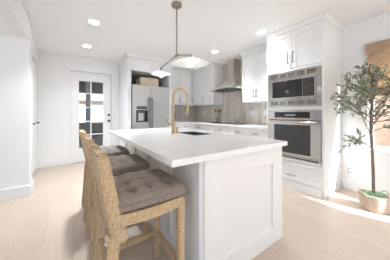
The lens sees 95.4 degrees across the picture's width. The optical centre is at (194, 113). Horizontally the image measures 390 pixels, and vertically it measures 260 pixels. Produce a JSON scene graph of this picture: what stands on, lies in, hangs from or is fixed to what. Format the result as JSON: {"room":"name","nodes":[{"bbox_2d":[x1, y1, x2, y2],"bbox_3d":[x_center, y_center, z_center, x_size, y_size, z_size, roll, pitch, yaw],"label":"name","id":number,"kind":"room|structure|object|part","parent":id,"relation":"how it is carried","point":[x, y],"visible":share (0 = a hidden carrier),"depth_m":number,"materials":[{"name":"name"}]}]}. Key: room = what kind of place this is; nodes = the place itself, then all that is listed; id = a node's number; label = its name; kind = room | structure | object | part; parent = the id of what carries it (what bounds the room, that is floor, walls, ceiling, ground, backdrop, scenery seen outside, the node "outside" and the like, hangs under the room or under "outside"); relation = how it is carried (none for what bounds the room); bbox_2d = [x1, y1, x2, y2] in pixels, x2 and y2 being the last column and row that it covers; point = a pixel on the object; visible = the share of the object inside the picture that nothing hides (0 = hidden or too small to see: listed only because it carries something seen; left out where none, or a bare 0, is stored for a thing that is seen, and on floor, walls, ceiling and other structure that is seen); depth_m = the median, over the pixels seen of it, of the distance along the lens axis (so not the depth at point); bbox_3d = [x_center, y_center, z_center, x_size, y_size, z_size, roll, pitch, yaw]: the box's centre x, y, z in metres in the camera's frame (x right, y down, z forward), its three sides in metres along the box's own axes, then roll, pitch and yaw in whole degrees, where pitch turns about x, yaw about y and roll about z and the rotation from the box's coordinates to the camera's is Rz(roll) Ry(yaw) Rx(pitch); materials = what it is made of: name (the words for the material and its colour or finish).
{"room":"kitchen","nodes":[
{"label":"kitchen","id":0,"kind":"room"},
{"bbox_2d":[0,14,16,36],"bbox_3d":[-1.087,-1.124,-2.059,2.870,0.120,9.050,0,0,-35],"label":"ceiling","id":1,"kind":"structure","parent":0,"point":[5,29],"depth_m":2.25,"materials":[{"name":"white paint"}]},
{"bbox_2d":[0,34,31,189],"bbox_3d":[-3.641,0.056,1.829,2.890,2.240,0.250,0,0,-35],"label":"wall","id":2,"kind":"structure","parent":0,"point":[15,52],"depth_m":2.46,"materials":[{"name":"white paint"}]},
{"bbox_2d":[0,179,33,200],"bbox_3d":[-3.629,1.101,1.826,2.908,0.150,0.268,0,0,-35],"label":"baseboard","id":3,"kind":"structure","parent":2,"relation":"attached to","point":[22,191],"depth_m":2.46,"materials":[{"name":"white paint"}]},
{"bbox_2d":[0,0,31,42],"bbox_3d":[0.071,-1.216,-1.106,0.120,0.303,9.300,0,0,-35],"label":"wall","id":4,"kind":"structure","parent":0,"point":[14,13],"depth_m":2.10,"materials":[{"name":"white paint"}]},
{"bbox_2d":[32,39,37,168],"bbox_3d":[-3.027,-0.096,3.226,0.110,2.543,1.350,0,0,-35],"label":"wall","id":5,"kind":"structure","parent":0,"point":[34,47],"depth_m":3.76,"materials":[{"name":"white paint"}]},
{"bbox_2d":[32,59,39,174],"bbox_3d":[-3.165,0.066,3.517,0.088,2.160,0.575,0,0,-35],"label":"door","id":6,"kind":"structure","parent":5,"relation":"in","point":[34,66],"depth_m":3.46,"materials":[{"name":"white paint"}]},
{"bbox_2d":[38,50,192,161],"bbox_3d":[-1.689,-0.096,5.045,4.381,2.543,0.120,0,0,-35],"label":"wall","id":7,"kind":"structure","parent":0,"point":[52,66],"depth_m":3.99,"materials":[{"name":"white paint"}]},
{"bbox_2d":[38,159,67,167],"bbox_3d":[-3.151,1.111,3.951,0.512,0.130,0.016,0,0,-35],"label":"baseboard","id":8,"kind":"structure","parent":7,"relation":"attached to","point":[44,164],"depth_m":3.93,"materials":[{"name":"white paint"}]},
{"bbox_2d":[71,71,110,162],"bbox_3d":[-2.533,0.084,4.371,0.845,2.160,0.128,0,0,-35],"label":"door","id":9,"kind":"structure","parent":7,"relation":"in","point":[77,154],"depth_m":4.31,"materials":[{"name":"white paint"}]},
{"bbox_2d":[68,67,113,163],"bbox_3d":[-2.564,0.056,4.416,0.977,2.241,0.118,0,0,-35],"label":"door frame","id":10,"kind":"structure","parent":7,"relation":"attached to","point":[69,69],"depth_m":4.16,"materials":[{"name":"white paint"}]},
{"bbox_2d":[117,52,171,78],"bbox_3d":[-1.322,-1.181,4.643,1.137,0.369,0.951,0,0,-35],"label":"upper cabinet","id":11,"kind":"object","parent":7,"relation":"attached to","point":[140,67],"visible":0.79,"depth_m":4.28,"materials":[{"name":"white paint"}]},
{"bbox_3d":[-1.285,-1.137,4.155,0.538,0.278,0.020,0,0,-35],"label":"door","id":12,"kind":"part","parent":11,"relation":"part of","materials":[{"name":"white paint"}]},
{"bbox_3d":[-1.321,-1.325,4.642,1.137,0.079,0.950,0,0,-35],"label":"crown moulding","id":13,"kind":"part","parent":11,"relation":"part of","materials":[{"name":"white paint"}]},
{"bbox_2d":[131,76,158,86],"bbox_3d":[-1.437,-0.810,4.854,0.958,0.372,0.020,0,0,-35],"label":"lining","id":14,"kind":"object","parent":11,"relation":"attached to","point":[133,78],"visible":0.14,"depth_m":4.72,"materials":[{"name":"brown"}]},
{"bbox_3d":[-0.838,-1.137,4.463,0.537,0.278,0.020,0,0,-35],"label":"door","id":15,"kind":"part","parent":11,"relation":"part of","materials":[{"name":"white paint"}]},
{"bbox_2d":[171,67,192,105],"bbox_3d":[-0.583,-0.809,5.497,1.035,1.111,0.386,0,0,-35],"label":"upper cabinet","id":16,"kind":"object","parent":7,"relation":"attached to","point":[180,78],"visible":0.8,"depth_m":5.43,"materials":[{"name":"white paint"}]},
{"bbox_3d":[-0.678,-0.776,5.258,0.600,1.040,0.020,0,0,-35],"label":"door","id":17,"kind":"part","parent":16,"relation":"part of","materials":[{"name":"white paint"}]},
{"bbox_3d":[-0.494,-1.332,5.348,0.990,0.066,0.040,0,0,-35],"label":"crown moulding","id":18,"kind":"part","parent":16,"relation":"part of","materials":[{"name":"white paint"}]},
{"bbox_3d":[-0.253,-0.776,5.552,0.425,1.040,0.020,0,0,-35],"label":"door","id":19,"kind":"part","parent":16,"relation":"part of","materials":[{"name":"white paint"}]},
{"bbox_2d":[0,162,389,259],"bbox_3d":[0.180,1.236,-0.137,7.141,0.120,10.770,0,0,-35],"label":"floor","id":20,"kind":"structure","parent":0,"point":[46,224],"depth_m":1.81,"materials":[{"name":"brown wood"}]},
{"bbox_2d":[79,130,129,221],"bbox_3d":[-1.136,0.686,2.218,0.536,0.980,0.454,0,0,-35],"label":"counter stool","id":21,"kind":"object","parent":20,"relation":"on","point":[117,150],"visible":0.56,"depth_m":2.06,"materials":[{"name":"beige wicker"}]},
{"bbox_3d":[-1.398,0.896,2.271,0.094,0.560,0.050,0,0,-35],"label":"leg","id":22,"kind":"part","parent":21,"relation":"part of","materials":[{"name":"beige wicker"}]},
{"bbox_3d":[-1.289,0.436,2.111,0.163,0.480,0.438,0,0,-35],"label":"backrest","id":23,"kind":"part","parent":21,"relation":"part of","materials":[{"name":"beige wicker"}]},
{"bbox_3d":[-1.179,0.896,1.953,0.094,0.560,0.050,0,0,-35],"label":"leg","id":24,"kind":"part","parent":21,"relation":"part of","materials":[{"name":"beige wicker"}]},
{"bbox_2d":[99,145,129,156],"bbox_3d":[-1.099,0.471,2.243,0.441,0.096,0.449,0,0,-35],"label":"seat cushion","id":25,"kind":"object","parent":21,"relation":"on","point":[117,150],"depth_m":2.15,"materials":[{"name":"beige fabric"}]},
{"bbox_2d":[82,135,149,259],"bbox_3d":[-0.751,0.686,1.682,0.536,0.980,0.454,0,0,-35],"label":"counter stool","id":26,"kind":"object","parent":20,"relation":"on","point":[121,164],"visible":0.6,"depth_m":1.54,"materials":[{"name":"beige wicker"}]},
{"bbox_3d":[-1.013,0.896,1.735,0.094,0.560,0.050,0,0,-35],"label":"leg","id":27,"kind":"part","parent":26,"relation":"part of","materials":[{"name":"beige wicker"}]},
{"bbox_3d":[-0.904,0.436,1.575,0.163,0.480,0.438,0,0,-35],"label":"backrest","id":28,"kind":"part","parent":26,"relation":"part of","materials":[{"name":"beige wicker"}]},
{"bbox_3d":[-0.793,0.896,1.417,0.094,0.560,0.050,0,0,-35],"label":"leg","id":29,"kind":"part","parent":26,"relation":"part of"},
{"bbox_2d":[109,154,149,175],"bbox_3d":[-0.714,0.471,1.707,0.441,0.096,0.449,0,0,-35],"label":"seat cushion","id":30,"kind":"object","parent":26,"relation":"on","point":[121,164],"depth_m":1.59,"materials":[{"name":"beige fabric"}]},
{"bbox_3d":[-0.457,0.854,1.650,0.050,0.645,0.050,0,0,-35],"label":"leg","id":31,"kind":"part","parent":26,"relation":"part of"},
{"bbox_2d":[119,70,130,146],"bbox_3d":[-1.740,0.092,4.388,0.078,2.168,0.897,0,0,-35],"label":"end panel","id":32,"kind":"object","parent":20,"relation":"on","point":[125,78],"visible":0.56,"depth_m":4.27,"materials":[{"name":"white paint"}]},
{"bbox_2d":[89,144,185,259],"bbox_3d":[-0.389,0.686,1.172,0.536,0.980,0.454,0,0,-35],"label":"counter stool","id":33,"kind":"object","parent":20,"relation":"on","point":[126,199],"visible":1,"depth_m":1.04,"materials":[{"name":"beige wicker"}]},
{"bbox_3d":[-0.651,0.896,1.225,0.094,0.560,0.050,0,0,-35],"label":"leg","id":34,"kind":"part","parent":33,"relation":"part of","materials":[{"name":"beige wicker"}]},
{"bbox_3d":[-0.542,0.436,1.066,0.163,0.480,0.438,0,0,-35],"label":"backrest","id":35,"kind":"part","parent":33,"relation":"part of","materials":[{"name":"beige wicker"}]},
{"bbox_3d":[-0.431,0.896,0.908,0.094,0.560,0.050,0,0,-35],"label":"leg","id":36,"kind":"part","parent":33,"relation":"part of","materials":[{"name":"beige wicker"}]},
{"bbox_3d":[-0.367,0.559,1.187,0.436,0.077,0.438,0,0,-35],"label":"seat frame","id":37,"kind":"part","parent":33,"relation":"part of","materials":[{"name":"beige wicker"}]},
{"bbox_2d":[113,169,185,213],"bbox_3d":[-0.352,0.471,1.198,0.441,0.096,0.449,0,0,-35],"label":"seat cushion","id":38,"kind":"object","parent":33,"relation":"on","point":[142,190],"depth_m":1.06,"materials":[{"name":"beige fabric"}]},
{"bbox_3d":[-0.315,0.854,1.458,0.050,0.645,0.050,0,0,-35],"label":"leg","id":39,"kind":"part","parent":33,"relation":"part of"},
{"bbox_3d":[-0.095,0.854,1.140,0.050,0.645,0.050,0,0,-35],"label":"leg","id":40,"kind":"part","parent":33,"relation":"part of","materials":[{"name":"beige wicker"}]},
{"bbox_2d":[131,84,169,128],"bbox_3d":[-1.205,0.256,4.521,0.930,1.840,0.753,0,0,-35],"label":"refrigerator","id":41,"kind":"object","parent":20,"relation":"on","point":[150,105],"visible":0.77,"depth_m":4.22,"materials":[{"name":"silver metal"}]},
{"bbox_3d":[-1.260,0.226,4.150,0.417,1.780,0.060,0,0,-35],"label":"door","id":42,"kind":"part","parent":41,"relation":"part of","materials":[{"name":"silver metal"}]},
{"bbox_3d":[-1.249,0.061,4.148,0.264,0.284,0.056,0,0,-35],"label":"dispenser frame","id":43,"kind":"part","parent":41,"relation":"part of","materials":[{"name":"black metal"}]},
{"bbox_2d":[136,77,157,85],"bbox_3d":[-1.223,-0.767,4.538,0.456,0.224,0.384,0,0,-35],"label":"storage box","id":44,"kind":"object","parent":41,"relation":"on","point":[142,80],"visible":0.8,"depth_m":4.38,"materials":[{"name":"beige wicker"}]},
{"bbox_3d":[-1.079,0.051,4.197,0.026,0.874,0.078,0,0,-35],"label":"handle","id":45,"kind":"part","parent":41,"relation":"part of","materials":[{"name":"silver metal"}]},
{"bbox_3d":[-1.021,0.051,4.237,0.026,0.874,0.078,0,0,-35],"label":"handle","id":46,"kind":"part","parent":41,"relation":"part of","materials":[{"name":"silver metal"}]},
{"bbox_3d":[-0.875,0.226,4.416,0.507,1.780,0.060,0,0,-35],"label":"door","id":47,"kind":"part","parent":41,"relation":"part of","materials":[{"name":"silver metal"}]},
{"bbox_2d":[159,75,170,126],"bbox_3d":[-0.898,0.092,4.976,0.062,2.168,0.887,0,0,-35],"label":"end panel","id":48,"kind":"object","parent":20,"relation":"on","point":[165,81],"visible":0.18,"depth_m":4.67,"materials":[{"name":"white paint"}]},
{"bbox_2d":[171,123,189,128],"bbox_3d":[-0.605,0.735,5.319,0.735,0.882,0.654,0,0,-35],"label":"base cabinet","id":49,"kind":"object","parent":20,"relation":"on","point":[186,125],"visible":0.18,"depth_m":5.17,"materials":[{"name":"white paint"}]},
{"bbox_3d":[-0.298,0.405,5.192,0.370,0.197,0.020,0,0,-35],"label":"drawer","id":50,"kind":"part","parent":49,"relation":"part of","materials":[{"name":"white paint"}]},
{"bbox_2d":[171,121,266,129],"bbox_3d":[0.361,0.271,4.452,1.378,0.040,3.180,0,0,-35],"label":"countertop","id":51,"kind":"structure","parent":49,"relation":"on","point":[254,126],"depth_m":4.05,"materials":[{"name":"white stone"}]},
{"bbox_2d":[214,109,220,121],"bbox_3d":[0.629,0.054,5.013,0.174,0.391,0.198,0,0,-35],"label":"utensil holder","id":52,"kind":"object","parent":51,"relation":"on","point":[218,111],"visible":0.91,"depth_m":4.97,"materials":[{"name":"silver metal"}]},
{"bbox_2d":[218,122,247,124],"bbox_3d":[0.901,0.244,4.368,0.470,0.011,0.720,0,0,-35],"label":"cooktop","id":53,"kind":"object","parent":51,"relation":"in","point":[225,122],"visible":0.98,"depth_m":4.25,"materials":[{"name":"black glass"}]},
{"bbox_2d":[191,123,211,130],"bbox_3d":[0.380,0.735,5.059,0.655,0.882,0.950,0,0,-35],"label":"base cabinet","id":54,"kind":"object","parent":20,"relation":"on","point":[204,127],"visible":0.19,"depth_m":4.86,"materials":[{"name":"white paint"}]},
{"bbox_2d":[124,142,281,259],"bbox_3d":[-0.154,0.739,2.280,0.976,0.874,2.095,0,0,-35],"label":"kitchen island","id":55,"kind":"object","parent":20,"relation":"on","point":[233,204],"visible":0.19,"depth_m":1.35,"materials":[{"name":"white paint"}]},
{"bbox_3d":[-0.985,0.739,2.639,0.018,0.874,0.510,0,0,-35],"label":"panel","id":56,"kind":"part","parent":55,"relation":"part of","materials":[{"name":"white paint"}]},
{"bbox_3d":[-0.693,0.739,2.217,0.018,0.874,0.510,0,0,-35],"label":"panel","id":57,"kind":"part","parent":55,"relation":"part of","materials":[{"name":"white paint"}]},
{"bbox_3d":[-0.401,0.739,1.794,0.018,0.874,0.510,0,0,-35],"label":"panel","id":58,"kind":"part","parent":55,"relation":"part of","materials":[{"name":"white paint"}]},
{"bbox_3d":[-0.108,0.739,1.372,0.018,0.874,0.510,0,0,-35],"label":"panel","id":59,"kind":"part","parent":55,"relation":"part of","materials":[{"name":"white paint"}]},
{"bbox_2d":[108,127,286,167],"bbox_3d":[-0.239,0.281,2.212,1.213,0.039,2.150,0,0,-35],"label":"island countertop","id":60,"kind":"structure","parent":55,"relation":"on","point":[177,149],"depth_m":1.54,"materials":[{"name":"white stone"}]},
{"bbox_2d":[166,88,188,133],"bbox_3d":[-0.220,-0.042,2.359,0.319,0.606,0.075,0,0,-26],"label":"kitchen faucet","id":61,"kind":"object","parent":60,"relation":"on","point":[175,90],"visible":1,"depth_m":2.31,"materials":[{"name":"gold metal"}]},
{"bbox_2d":[178,131,207,135],"bbox_3d":[-0.012,0.379,2.356,0.278,0.234,0.428,0,0,-35],"label":"island sink","id":62,"kind":"object","parent":60,"relation":"in","point":[194,133],"visible":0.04,"depth_m":2.52,"materials":[{"name":"grey metal"}]},
{"bbox_3d":[0.441,0.739,1.430,0.928,0.874,0.020,0,0,-35],"label":"panel","id":63,"kind":"part","parent":55,"relation":"part of","materials":[{"name":"white paint"}]},
{"bbox_2d":[211,125,230,133],"bbox_3d":[0.848,0.735,4.382,0.655,0.882,0.695,0,0,-35],"label":"base cabinet","id":64,"kind":"object","parent":20,"relation":"on","point":[214,128],"visible":0.23,"depth_m":4.21,"materials":[{"name":"white paint"}]},
{"bbox_2d":[231,127,245,135],"bbox_3d":[1.156,0.735,3.936,0.655,0.882,0.390,0,0,-35],"label":"base cabinet","id":65,"kind":"object","parent":20,"relation":"on","point":[234,130],"visible":0.22,"depth_m":3.76,"materials":[{"name":"white paint"}]},
{"bbox_2d":[246,128,266,137],"bbox_3d":[1.413,0.735,3.564,0.655,0.882,0.515,0,0,-35],"label":"base cabinet","id":66,"kind":"object","parent":20,"relation":"on","point":[261,133],"visible":0.2,"depth_m":3.39,"materials":[{"name":"white paint"}]},
{"bbox_2d":[265,12,344,198],"bbox_3d":[1.797,-0.095,2.952,0.720,2.541,0.915,0,0,-35],"label":"tall cabinet","id":67,"kind":"object","parent":20,"relation":"on","point":[316,40],"visible":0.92,"depth_m":2.63,"materials":[{"name":"white paint"}]},
{"bbox_3d":[1.406,-1.006,2.981,0.020,0.580,0.419,0,0,-35],"label":"door","id":68,"kind":"part","parent":67,"relation":"part of","materials":[{"name":"white paint"}]},
{"bbox_2d":[267,110,321,164],"bbox_3d":[1.706,0.329,2.918,0.597,0.766,0.808,0,0,-35],"label":"wall oven","id":69,"kind":"object","parent":67,"relation":"in","point":[301,129],"visible":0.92,"depth_m":2.69,"materials":[{"name":"silver metal"}]},
{"bbox_3d":[1.484,0.131,2.765,0.057,0.025,0.760,0,0,-35],"label":"handle","id":70,"kind":"part","parent":69,"relation":"part of","materials":[{"name":"silver metal"}]},
{"bbox_3d":[1.526,0.024,2.794,0.033,0.155,0.808,0,0,-35],"label":"control panel","id":71,"kind":"part","parent":69,"relation":"part of","materials":[{"name":"silver metal"}]},
{"bbox_3d":[1.528,0.689,2.795,0.028,0.046,0.808,0,0,-35],"label":"trim","id":72,"kind":"part","parent":69,"relation":"part of","materials":[{"name":"silver metal"}]},
{"bbox_2d":[268,65,321,106],"bbox_3d":[1.687,-0.392,2.905,0.444,0.568,0.812,0,0,-35],"label":"microwave","id":73,"kind":"object","parent":67,"relation":"in","point":[299,87],"visible":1,"depth_m":2.72,"materials":[{"name":"silver metal"}]},
{"bbox_3d":[1.523,-0.392,2.792,0.038,0.334,0.684,0,0,-35],"label":"door","id":74,"kind":"part","parent":73,"relation":"part of","materials":[{"name":"silver metal"}]},
{"bbox_3d":[1.648,-0.392,2.576,0.004,0.268,0.153,0,0,-35],"label":"control panel","id":75,"kind":"part","parent":73,"relation":"part of","materials":[{"name":"black metal"}]},
{"bbox_3d":[1.534,0.234,2.798,0.018,1.885,0.870,0,0,-35],"label":"frame","id":76,"kind":"part","parent":67,"relation":"part of","materials":[{"name":"white paint"}]},
{"bbox_3d":[1.533,0.906,2.797,0.020,0.305,0.825,0,0,-35],"label":"drawer","id":77,"kind":"part","parent":67,"relation":"part of","materials":[{"name":"white paint"}]},
{"bbox_3d":[1.797,-1.332,2.952,0.720,0.066,0.915,0,0,-35],"label":"crown moulding","id":78,"kind":"part","parent":67,"relation":"part of","materials":[{"name":"white paint"}]},
{"bbox_3d":[1.654,-1.006,2.623,0.020,0.580,0.441,0,0,-35],"label":"door","id":79,"kind":"part","parent":67,"relation":"part of","materials":[{"name":"white paint"}]},
{"bbox_2d":[358,189,389,213],"bbox_3d":[2.199,1.061,2.183,0.285,0.225,0.285,0,0,-45],"label":"basket","id":80,"kind":"object","parent":20,"relation":"on","point":[378,202],"visible":0.98,"depth_m":2.11,"materials":[{"name":"beige wicker"}]},
{"bbox_2d":[330,55,389,192],"bbox_3d":[2.213,0.179,2.033,0.910,1.755,1.034,0,0,-35],"label":"tree","id":81,"kind":"object","parent":80,"relation":"in","point":[363,89],"visible":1,"depth_m":2.18,"materials":[{"name":"green plant"}]},
{"bbox_2d":[21,0,389,72],"bbox_3d":[1.361,-1.442,0.679,4.271,0.150,10.770,0,0,-35],"label":"ceiling","id":82,"kind":"structure","parent":0,"point":[142,27],"depth_m":2.66,"materials":[{"name":"white paint"}]},
{"bbox_2d":[87,19,100,24],"bbox_3d":[-1.509,-1.363,2.649,0.180,0.007,0.180,0,0,-35],"label":"recessed light","id":83,"kind":"object","parent":82,"relation":"in","point":[91,21],"visible":1,"depth_m":2.65,"materials":[{"name":"white plastic"}]},
{"bbox_2d":[150,1,208,76],"bbox_3d":[-0.257,-0.935,2.252,0.410,0.861,1.147,0,0,-35],"label":"pendant lamp","id":84,"kind":"object","parent":82,"relation":"hanging from","point":[186,62],"visible":1,"depth_m":2.08,"materials":[{"name":"white glass"}]},
{"bbox_3d":[-0.496,-0.604,2.599,0.304,0.056,0.304,0,0,-35],"label":"lamp shade","id":85,"kind":"part","parent":84,"relation":"part of","materials":[{"name":"white ceramic"}]},
{"bbox_3d":[-0.229,-1.030,2.212,0.017,0.613,0.017,0,0,-35],"label":"rod","id":86,"kind":"part","parent":84,"relation":"part of","materials":[{"name":"silver metal"}]},
{"bbox_3d":[-0.047,-0.579,1.949,0.410,0.056,0.410,0,0,-35],"label":"lamp shade","id":87,"kind":"part","parent":84,"relation":"part of","materials":[{"name":"white ceramic"}]},
{"bbox_3d":[-0.047,-0.547,1.949,0.084,0.084,0.084,0,0,-35],"label":"bulb","id":88,"kind":"part","parent":84,"relation":"part of","materials":[{"name":"white glass"}]},
{"bbox_2d":[256,29,267,33],"bbox_3d":[1.115,-1.363,2.959,0.180,0.007,0.180,0,0,-35],"label":"recessed light","id":89,"kind":"object","parent":82,"relation":"in","point":[262,31],"visible":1,"depth_m":2.94,"materials":[{"name":"white plastic"}]},
{"bbox_2d":[207,12,389,189],"bbox_3d":[3.102,-0.096,1.810,0.120,2.543,10.650,0,0,-35],"label":"wall","id":90,"kind":"structure","parent":0,"point":[354,37],"depth_m":2.64,"materials":[{"name":"white paint"}]},
{"bbox_2d":[193,63,223,105],"bbox_3d":[0.360,-0.809,5.323,0.387,1.111,1.054,0,0,-35],"label":"upper cabinet","id":91,"kind":"object","parent":90,"relation":"attached to","point":[206,78],"visible":1,"depth_m":5.06,"materials":[{"name":"white paint"}]},
{"bbox_3d":[0.159,-0.776,5.361,0.020,1.040,0.758,0,0,-35],"label":"door","id":92,"kind":"part","parent":91,"relation":"part of","materials":[{"name":"white paint"}]},
{"bbox_3d":[0.365,-1.332,5.302,0.371,0.066,1.014,0,0,-35],"label":"crown moulding","id":93,"kind":"part","parent":91,"relation":"part of","materials":[{"name":"white paint"}]},
{"bbox_3d":[0.448,-0.776,4.944,0.020,1.040,0.246,0,0,-35],"label":"door","id":94,"kind":"part","parent":91,"relation":"part of","materials":[{"name":"white paint"}]},
{"bbox_2d":[171,59,266,124],"bbox_3d":[0.361,-0.558,4.453,1.379,1.614,3.181,0,0,-35],"label":"backsplash","id":95,"kind":"structure","parent":90,"relation":"attached to","point":[233,110],"depth_m":4.85,"materials":[{"name":"beige tile"}]},
{"bbox_2d":[210,58,241,92],"bbox_3d":[0.857,-0.967,4.477,0.511,0.797,0.920,0,0,-35],"label":"range hood","id":96,"kind":"object","parent":90,"relation":"attached to","point":[233,83],"visible":0.91,"depth_m":4.42,"materials":[{"name":"silver metal"}]},
{"bbox_2d":[240,44,266,102],"bbox_3d":[1.421,-0.809,3.789,0.387,1.111,0.880,0,0,-35],"label":"upper cabinet","id":97,"kind":"object","parent":90,"relation":"attached to","point":[254,61],"visible":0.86,"depth_m":3.75,"materials":[{"name":"white paint"}]},
{"bbox_3d":[1.178,-0.776,3.888,0.020,1.040,0.355,0,0,-35],"label":"door","id":98,"kind":"part","parent":97,"relation":"part of","materials":[{"name":"white paint"}]},
{"bbox_3d":[1.399,-1.332,3.805,0.371,0.066,0.828,0,0,-35],"label":"crown moulding","id":99,"kind":"part","parent":97,"relation":"part of","materials":[{"name":"white paint"}]},
{"bbox_3d":[1.417,-0.776,3.542,0.020,1.040,0.475,0,0,-35],"label":"door","id":100,"kind":"part","parent":97,"relation":"part of","materials":[{"name":"white paint"}]},
{"bbox_2d":[346,166,351,174],"bbox_3d":[2.378,0.876,2.741,0.009,0.118,0.075,0,0,-35],"label":"wall outlet","id":101,"kind":"object","parent":90,"relation":"attached to","point":[348,168],"visible":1,"depth_m":2.74,"materials":[{"name":"white plastic"}]},
{"bbox_2d":[342,179,389,194],"bbox_3d":[4.202,1.106,0.100,0.016,0.140,6.585,0,0,-35],"label":"baseboard","id":102,"kind":"structure","parent":90,"relation":"attached to","point":[346,184],"depth_m":2.66,"materials":[{"name":"white paint"}]},
{"bbox_2d":[365,39,389,96],"bbox_3d":[2.907,-0.614,1.910,0.083,0.747,1.565,0,0,-35],"label":"roman shade","id":103,"kind":"object","parent":90,"relation":"attached to","point":[374,51],"visible":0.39,"depth_m":2.44,"materials":[{"name":"brown fabric"}]},
{"bbox_2d":[366,98,389,153],"bbox_3d":[2.974,-0.206,1.960,0.120,1.515,1.580,0,0,-35],"label":"window","id":104,"kind":"structure","parent":90,"relation":"in","point":[377,149],"depth_m":2.53,"materials":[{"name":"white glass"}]},
{"bbox_3d":[2.954,0.534,1.945,0.070,0.033,1.580,0,0,-35],"label":"sill","id":105,"kind":"part","parent":104,"relation":"part of","materials":[{"name":"white paint"}]},
{"bbox_3d":[-3.695,-1.459,5.694,6.400,0.170,3.230,0,0,-35],"label":"ceiling","id":106,"kind":"structure","parent":0,"visible":0},
{"bbox_2d":[79,81,102,93],"bbox_3d":[-4.556,-1.089,6.941,6.400,0.570,0.200,0,0,-35],"label":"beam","id":107,"kind":"structure","parent":106,"relation":"attached to","point":[97,88],"depth_m":7.16,"materials":[{"name":"grey glass"}]},
{"bbox_3d":[7.568,1.301,2.832,8.329,0.150,14.050,0,0,-35],"label":"floor","id":108,"kind":"structure","parent":0,"visible":0},
{"bbox_2d":[375,96,389,146],"bbox_3d":[5.466,0.151,3.172,0.200,2.150,11.000,0,0,-35],"label":"wall","id":109,"kind":"structure","parent":108,"relation":"on","point":[382,136],"depth_m":4.31,"materials":[{"name":"beige paint"}]},
{"label":"outside","id":110,"kind":"structure","parent":0,"visible":0},
{"bbox_3d":[-6.335,1.261,10.920,14.000,0.110,14.830,0,0,-35],"label":"floor","id":111,"kind":"structure","parent":110,"visible":0},
{"bbox_2d":[85,81,89,120],"bbox_3d":[-4.168,-0.084,6.942,0.200,2.580,0.200,0,0,-35],"label":"patio post","id":112,"kind":"object","parent":111,"relation":"on","point":[87,84],"visible":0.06,"depth_m":6.86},
{"bbox_2d":[79,94,102,122],"bbox_3d":[-8.024,-0.249,15.120,14.800,2.950,4.800,0,0,-35],"label":"house","id":113,"kind":"structure","parent":111,"relation":"on","point":[97,100],"depth_m":13.10,"materials":[{"name":"paint"}]},
{"bbox_2d":[79,122,102,147],"bbox_3d":[-3.448,0.761,6.041,2.600,0.890,0.860,0,0,-35],"label":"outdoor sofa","id":114,"kind":"object","parent":111,"relation":"on","point":[97,127],"visible":0.04,"depth_m":6.08,"materials":[{"name":"grey fabric"}]},
{"bbox_3d":[-3.431,0.991,6.016,2.600,0.430,0.800,0,0,-35],"label":"seat","id":115,"kind":"part","parent":114,"relation":"part of","materials":[{"name":"grey fabric"}]},
{"bbox_3d":[-3.619,0.546,6.288,2.600,0.460,0.260,0,0,-35],"label":"backrest","id":116,"kind":"part","parent":114,"relation":"part of","materials":[{"name":"grey fabric"}]}
]}

